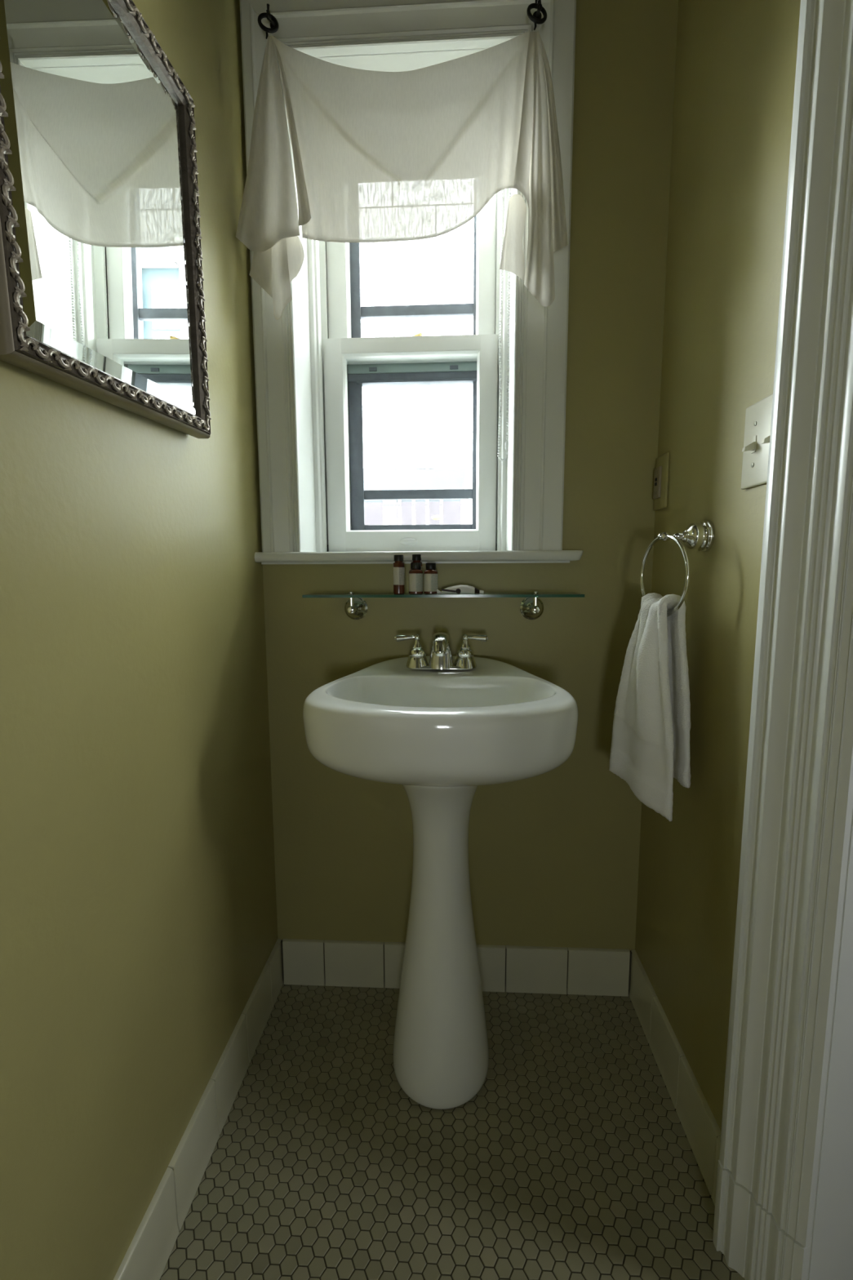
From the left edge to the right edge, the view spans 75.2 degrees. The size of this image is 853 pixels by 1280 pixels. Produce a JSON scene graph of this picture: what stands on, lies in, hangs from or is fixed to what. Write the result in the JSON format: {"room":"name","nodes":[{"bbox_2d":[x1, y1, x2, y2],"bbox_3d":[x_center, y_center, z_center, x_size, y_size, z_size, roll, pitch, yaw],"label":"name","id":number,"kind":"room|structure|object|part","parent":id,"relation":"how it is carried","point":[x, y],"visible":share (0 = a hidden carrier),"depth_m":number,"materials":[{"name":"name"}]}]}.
{"room":"bathroom","nodes":[
{"label":"bathroom","id":0,"kind":"room"},
{"bbox_2d":[0,0,277,1279],"bbox_3d":[-0.513,-0.343,0.061,0.120,2.910,2.450,0,7,3],"label":"wall","id":1,"kind":"structure","parent":0,"point":[139,921],"depth_m":0.78,"materials":[{"name":"green paint"}]},
{"bbox_2d":[0,0,211,438],"bbox_3d":[-0.394,-0.561,0.701,0.044,0.528,0.454,0,7,4],"label":"wall mirror","id":2,"kind":"object","parent":1,"relation":"attached to","point":[102,294],"visible":1,"depth_m":0.67,"materials":[{"name":"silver metal"}]},
{"bbox_3d":[-0.396,-0.561,0.702,0.039,0.528,0.454,0,7,4],"label":"frame","id":3,"kind":"part","parent":2,"relation":"part of","materials":[{"name":"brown metal"}]},
{"bbox_2d":[113,938,283,1279],"bbox_3d":[-0.420,0.931,0.628,0.012,0.119,1.633,0,7,3],"label":"baseboard","id":4,"kind":"structure","parent":1,"relation":"attached to","point":[146,1257],"depth_m":0.97,"materials":[{"name":"beige tile"}]},
{"bbox_2d":[160,982,745,1279],"bbox_3d":[0.650,1.078,0.138,2.400,0.060,2.570,0,7,3],"label":"floor","id":5,"kind":"structure","parent":0,"point":[573,1157],"depth_m":1.00,"materials":[{"name":"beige tile"}]},
{"bbox_2d":[302,655,577,1109],"bbox_3d":[0.029,0.493,1.120,0.479,0.862,0.480,0,7,3],"label":"pedestal sink","id":6,"kind":"object","parent":5,"relation":"on","point":[442,735],"visible":0.98,"depth_m":1.09,"materials":[{"name":"white ceramic"}]},
{"bbox_2d":[302,655,577,786],"bbox_3d":[0.028,0.171,1.079,0.478,0.212,0.479,0,7,3],"label":"basin","id":7,"kind":"object","parent":6,"relation":"in","point":[496,722],"depth_m":0.87,"materials":[{"name":"white ceramic"}]},
{"bbox_2d":[394,632,488,670],"bbox_3d":[0.032,0.021,1.194,0.156,0.082,0.139,-6,9,-38],"label":"faucet","id":8,"kind":"object","parent":6,"relation":"on","point":[441,658],"visible":1,"depth_m":1.18,"materials":[{"name":"silver metal"}]},
{"bbox_3d":[-0.047,-0.004,1.194,0.046,0.016,0.016,0,7,3],"label":"lever","id":9,"kind":"part","parent":8,"relation":"part of","materials":[{"name":"silver metal"}]},
{"bbox_3d":[-0.020,0.022,1.201,0.051,0.071,0.051,0,7,3],"label":"handle","id":10,"kind":"part","parent":8,"relation":"part of","materials":[{"name":"silver metal"}]},
{"bbox_3d":[0.030,0.024,1.162,0.054,0.079,0.109,0,7,3],"label":"spout","id":11,"kind":"part","parent":8,"relation":"part of","materials":[{"name":"silver metal"}]},
{"bbox_3d":[0.032,0.058,1.203,0.152,0.008,0.048,0,7,3],"label":"plate","id":12,"kind":"part","parent":8,"relation":"part of","materials":[{"name":"silver metal"}]},
{"bbox_3d":[0.084,0.022,1.196,0.051,0.071,0.051,0,7,3],"label":"handle","id":13,"kind":"part","parent":8,"relation":"part of","materials":[{"name":"silver metal"}]},
{"bbox_3d":[0.110,-0.004,1.186,0.046,0.016,0.016,0,7,3],"label":"lever","id":14,"kind":"part","parent":8,"relation":"part of","materials":[{"name":"silver metal"}]},
{"bbox_2d":[239,0,678,951],"bbox_3d":[0.709,-0.516,1.393,2.420,2.910,0.360,0,7,3],"label":"wall","id":15,"kind":"structure","parent":0,"point":[553,855],"depth_m":1.31,"materials":[{"name":"green paint"}]},
{"bbox_2d":[240,0,583,564],"bbox_3d":[-0.012,-0.773,1.377,0.741,1.190,0.424,0,7,3],"label":"window","id":16,"kind":"structure","parent":15,"relation":"in","point":[313,363],"depth_m":1.26,"materials":[{"name":"white paint"}]},
{"bbox_2d":[257,4,279,39],"bbox_3d":[-0.320,-1.253,1.129,0.041,0.065,0.043,0,7,3],"label":"curtain ring","id":17,"kind":"object","parent":16,"relation":"attached to","point":[274,25],"visible":1,"depth_m":1.12,"materials":[{"name":"black metal"}]},
{"bbox_3d":[-0.339,-0.764,1.223,0.090,1.165,0.024,0,7,3],"label":"casing","id":18,"kind":"part","parent":16,"relation":"part of","materials":[{"name":"white paint"}]},
{"bbox_3d":[-0.042,-1.285,1.142,0.689,0.115,0.024,0,7,3],"label":"casing","id":19,"kind":"part","parent":16,"relation":"part of","materials":[{"name":"white paint"}]},
{"bbox_3d":[-0.040,-0.495,1.436,0.439,0.535,0.036,0,7,3],"label":"sash","id":20,"kind":"part","parent":16,"relation":"part of","materials":[{"name":"white paint"}]},
{"bbox_3d":[-0.040,-1.000,1.420,0.433,0.540,0.032,0,7,3],"label":"sash","id":21,"kind":"part","parent":16,"relation":"part of","materials":[{"name":"white paint"}]},
{"bbox_3d":[-0.036,-0.764,1.507,0.480,1.140,0.170,0,7,3],"label":"frame","id":22,"kind":"part","parent":16,"relation":"part of","materials":[{"name":"white paint"}]},
{"bbox_3d":[-0.032,-0.714,1.490,0.370,0.048,0.036,0,7,3],"label":"meeting rail","id":23,"kind":"part","parent":16,"relation":"part of","materials":[{"name":"grey metal"}]},
{"bbox_3d":[-0.029,-0.797,1.491,0.395,1.070,0.036,0,7,3],"label":"storm frame","id":24,"kind":"part","parent":16,"relation":"part of","materials":[{"name":"grey metal"}]},
{"bbox_3d":[-0.025,-0.640,1.508,0.323,0.502,0.018,0,7,3],"label":"storm rail","id":25,"kind":"part","parent":16,"relation":"part of","materials":[{"name":"grey metal"}]},
{"bbox_3d":[-0.015,-0.198,1.341,0.741,0.028,0.208,0,7,3],"label":"sill","id":26,"kind":"part","parent":16,"relation":"part of","materials":[{"name":"white paint"}]},
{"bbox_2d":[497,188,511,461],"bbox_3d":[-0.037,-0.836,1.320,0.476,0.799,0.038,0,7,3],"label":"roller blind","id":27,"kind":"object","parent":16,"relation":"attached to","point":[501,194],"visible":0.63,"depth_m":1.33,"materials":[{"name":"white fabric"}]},
{"bbox_2d":[526,0,546,30],"bbox_3d":[0.222,-1.241,1.101,0.035,0.065,0.046,4,8,29],"label":"curtain ring","id":28,"kind":"object","parent":16,"relation":"attached to","point":[535,18],"visible":1,"depth_m":1.09,"materials":[{"name":"black metal"}]},
{"bbox_2d":[235,31,568,319],"bbox_3d":[-0.050,-0.947,1.127,0.681,0.542,0.076,0,7,3],"label":"window valance","id":29,"kind":"object","parent":28,"relation":"hanging from","point":[417,154],"visible":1,"depth_m":1.12,"materials":[{"name":"white fabric"}]},
{"bbox_3d":[0.248,-0.763,1.192,0.114,1.165,0.024,0,7,3],"label":"casing","id":30,"kind":"part","parent":16,"relation":"part of","materials":[{"name":"white paint"}]},
{"bbox_2d":[302,591,584,619],"bbox_3d":[0.035,-0.074,1.240,0.600,0.069,0.122,0,7,3],"label":"glass shelf","id":31,"kind":"object","parent":15,"relation":"attached to","point":[531,607],"visible":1,"depth_m":1.22,"materials":[{"name":"green"}]},
{"bbox_3d":[-0.170,-0.084,1.250,0.019,0.051,0.017,0,7,3],"label":"post","id":32,"kind":"part","parent":31,"relation":"part of","materials":[{"name":"silver metal"}]},
{"bbox_2d":[393,555,404,594],"bbox_3d":[-0.060,-0.143,1.210,0.025,0.084,0.024,0,7,3],"label":"toiletry bottle","id":33,"kind":"object","parent":31,"relation":"on","point":[398,566],"visible":1,"depth_m":1.20,"materials":[{"name":"brown plastic"}]},
{"bbox_2d":[408,562,422,594],"bbox_3d":[-0.023,-0.134,1.205,0.031,0.068,0.031,0,7,3],"label":"toiletry bottle","id":34,"kind":"object","parent":31,"relation":"on","point":[415,574],"visible":1,"depth_m":1.19,"materials":[{"name":"brown plastic"}]},
{"bbox_2d":[412,554,422,569],"bbox_3d":[-0.022,-0.148,1.245,0.025,0.086,0.024,0,7,3],"label":"toiletry bottle","id":35,"kind":"object","parent":31,"relation":"on","point":[415,557],"visible":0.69,"depth_m":1.23,"materials":[{"name":"brown plastic"}]},
{"bbox_2d":[423,563,438,594],"bbox_3d":[0.010,-0.134,1.207,0.031,0.066,0.030,0,7,3],"label":"toiletry bottle","id":36,"kind":"object","parent":31,"relation":"on","point":[430,574],"visible":1,"depth_m":1.20,"materials":[{"name":"brown plastic"}]},
{"bbox_3d":[0.035,-0.100,1.229,0.600,0.006,0.106,0,7,3],"label":"shelf glass","id":37,"kind":"part","parent":31,"relation":"part of","materials":[{"name":"green"}]},
{"bbox_2d":[436,584,484,594],"bbox_3d":[0.073,-0.110,1.204,0.101,0.020,0.047,0,7,3],"label":"soap","id":38,"kind":"object","parent":31,"relation":"on","point":[461,588],"visible":1,"depth_m":1.19,"materials":[{"name":"white"}]},
{"bbox_3d":[0.242,-0.083,1.228,0.019,0.051,0.017,0,7,3],"label":"post","id":39,"kind":"part","parent":31,"relation":"part of","materials":[{"name":"silver metal"}]},
{"bbox_2d":[282,938,630,996],"bbox_3d":[0.068,0.831,1.408,0.877,0.119,0.012,0,7,3],"label":"baseboard","id":40,"kind":"structure","parent":15,"relation":"attached to","point":[349,963],"depth_m":1.40,"materials":[{"name":"beige tile"}]},
{"bbox_2d":[635,0,800,1131],"bbox_3d":[0.726,-0.455,0.903,0.477,2.910,0.625,0,7,3],"label":"wall","id":41,"kind":"structure","parent":0,"point":[736,60],"depth_m":0.96,"materials":[{"name":"green paint"}]},
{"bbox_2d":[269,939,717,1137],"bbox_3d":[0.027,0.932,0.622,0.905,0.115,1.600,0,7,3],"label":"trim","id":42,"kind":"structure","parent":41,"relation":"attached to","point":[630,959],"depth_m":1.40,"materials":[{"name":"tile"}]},
{"bbox_2d":[653,452,670,511],"bbox_3d":[0.507,-0.342,1.203,0.012,0.114,0.068,0,7,3],"label":"outlet","id":43,"kind":"object","parent":41,"relation":"attached to","point":[661,471],"visible":1,"depth_m":1.19,"materials":[{"name":"green paint"}]},
{"bbox_2d":[629,949,721,1205],"bbox_3d":[0.501,0.863,1.137,0.012,0.119,0.511,0,7,3],"label":"baseboard","id":44,"kind":"structure","parent":41,"relation":"attached to","point":[700,1125],"depth_m":1.09,"materials":[{"name":"beige tile"}]},
{"bbox_2d":[640,520,715,617],"bbox_3d":[0.456,-0.127,0.999,0.093,0.175,0.147,0,7,3],"label":"towel ring","id":45,"kind":"object","parent":41,"relation":"attached to","point":[700,536],"visible":0.94,"depth_m":0.97,"materials":[{"name":"silver metal"}]},
{"bbox_2d":[608,592,690,821],"bbox_3d":[0.424,0.113,1.028,0.095,0.397,0.156,-2,7,-11],"label":"hand towel","id":46,"kind":"object","parent":45,"relation":"hanging from","point":[650,748],"visible":0.96,"depth_m":0.99,"materials":[{"name":"white fabric"}]},
{"bbox_3d":[0.469,-0.186,0.991,0.066,0.057,0.057,0,7,3],"label":"wall post","id":47,"kind":"part","parent":45,"relation":"part of","materials":[{"name":"silver metal"}]},
{"bbox_2d":[741,394,773,489],"bbox_3d":[0.481,-0.287,0.799,0.022,0.122,0.115,0,7,3],"label":"light switch","id":48,"kind":"object","parent":41,"relation":"attached to","point":[758,415],"visible":0.48,"depth_m":0.81,"materials":[{"name":"beige plastic"}]},
{"bbox_3d":[0.479,-0.288,0.824,0.016,0.014,0.010,0,7,3],"label":"lever","id":49,"kind":"part","parent":48,"relation":"part of","materials":[{"name":"beige plastic"}]},
{"bbox_3d":[0.476,-0.281,0.772,0.016,0.014,0.010,0,7,3],"label":"lever","id":50,"kind":"part","parent":48,"relation":"part of","materials":[{"name":"beige plastic"}]},
{"bbox_2d":[712,0,852,1279],"bbox_3d":[0.488,-0.105,0.695,0.042,2.150,0.128,-3,8,-21],"label":"trim","id":51,"kind":"structure","parent":41,"relation":"attached to","point":[798,807],"depth_m":0.71,"materials":[{"name":"white paint"}]},
{"bbox_2d":[808,817,852,1279],"bbox_3d":[0.741,-0.109,0.720,0.470,2.150,0.012,-3,8,-21],"label":"trim","id":52,"kind":"structure","parent":41,"relation":"attached to","point":[832,1243],"depth_m":0.74,"materials":[{"name":"white paint"}]},
{"label":"outside","id":53,"kind":"structure","parent":0,"visible":0},
{"bbox_3d":[0.716,1.102,3.312,12.000,0.100,3.040,0,7,3],"label":"ground","id":54,"kind":"structure","parent":53,"visible":0},
{"bbox_2d":[359,217,474,524],"bbox_3d":[2.764,-1.433,4.561,8.050,4.600,1.120,0,7,3],"label":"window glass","id":55,"kind":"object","parent":54,"relation":"on","point":[415,437],"visible":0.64,"depth_m":4.12,"materials":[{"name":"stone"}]}
]}

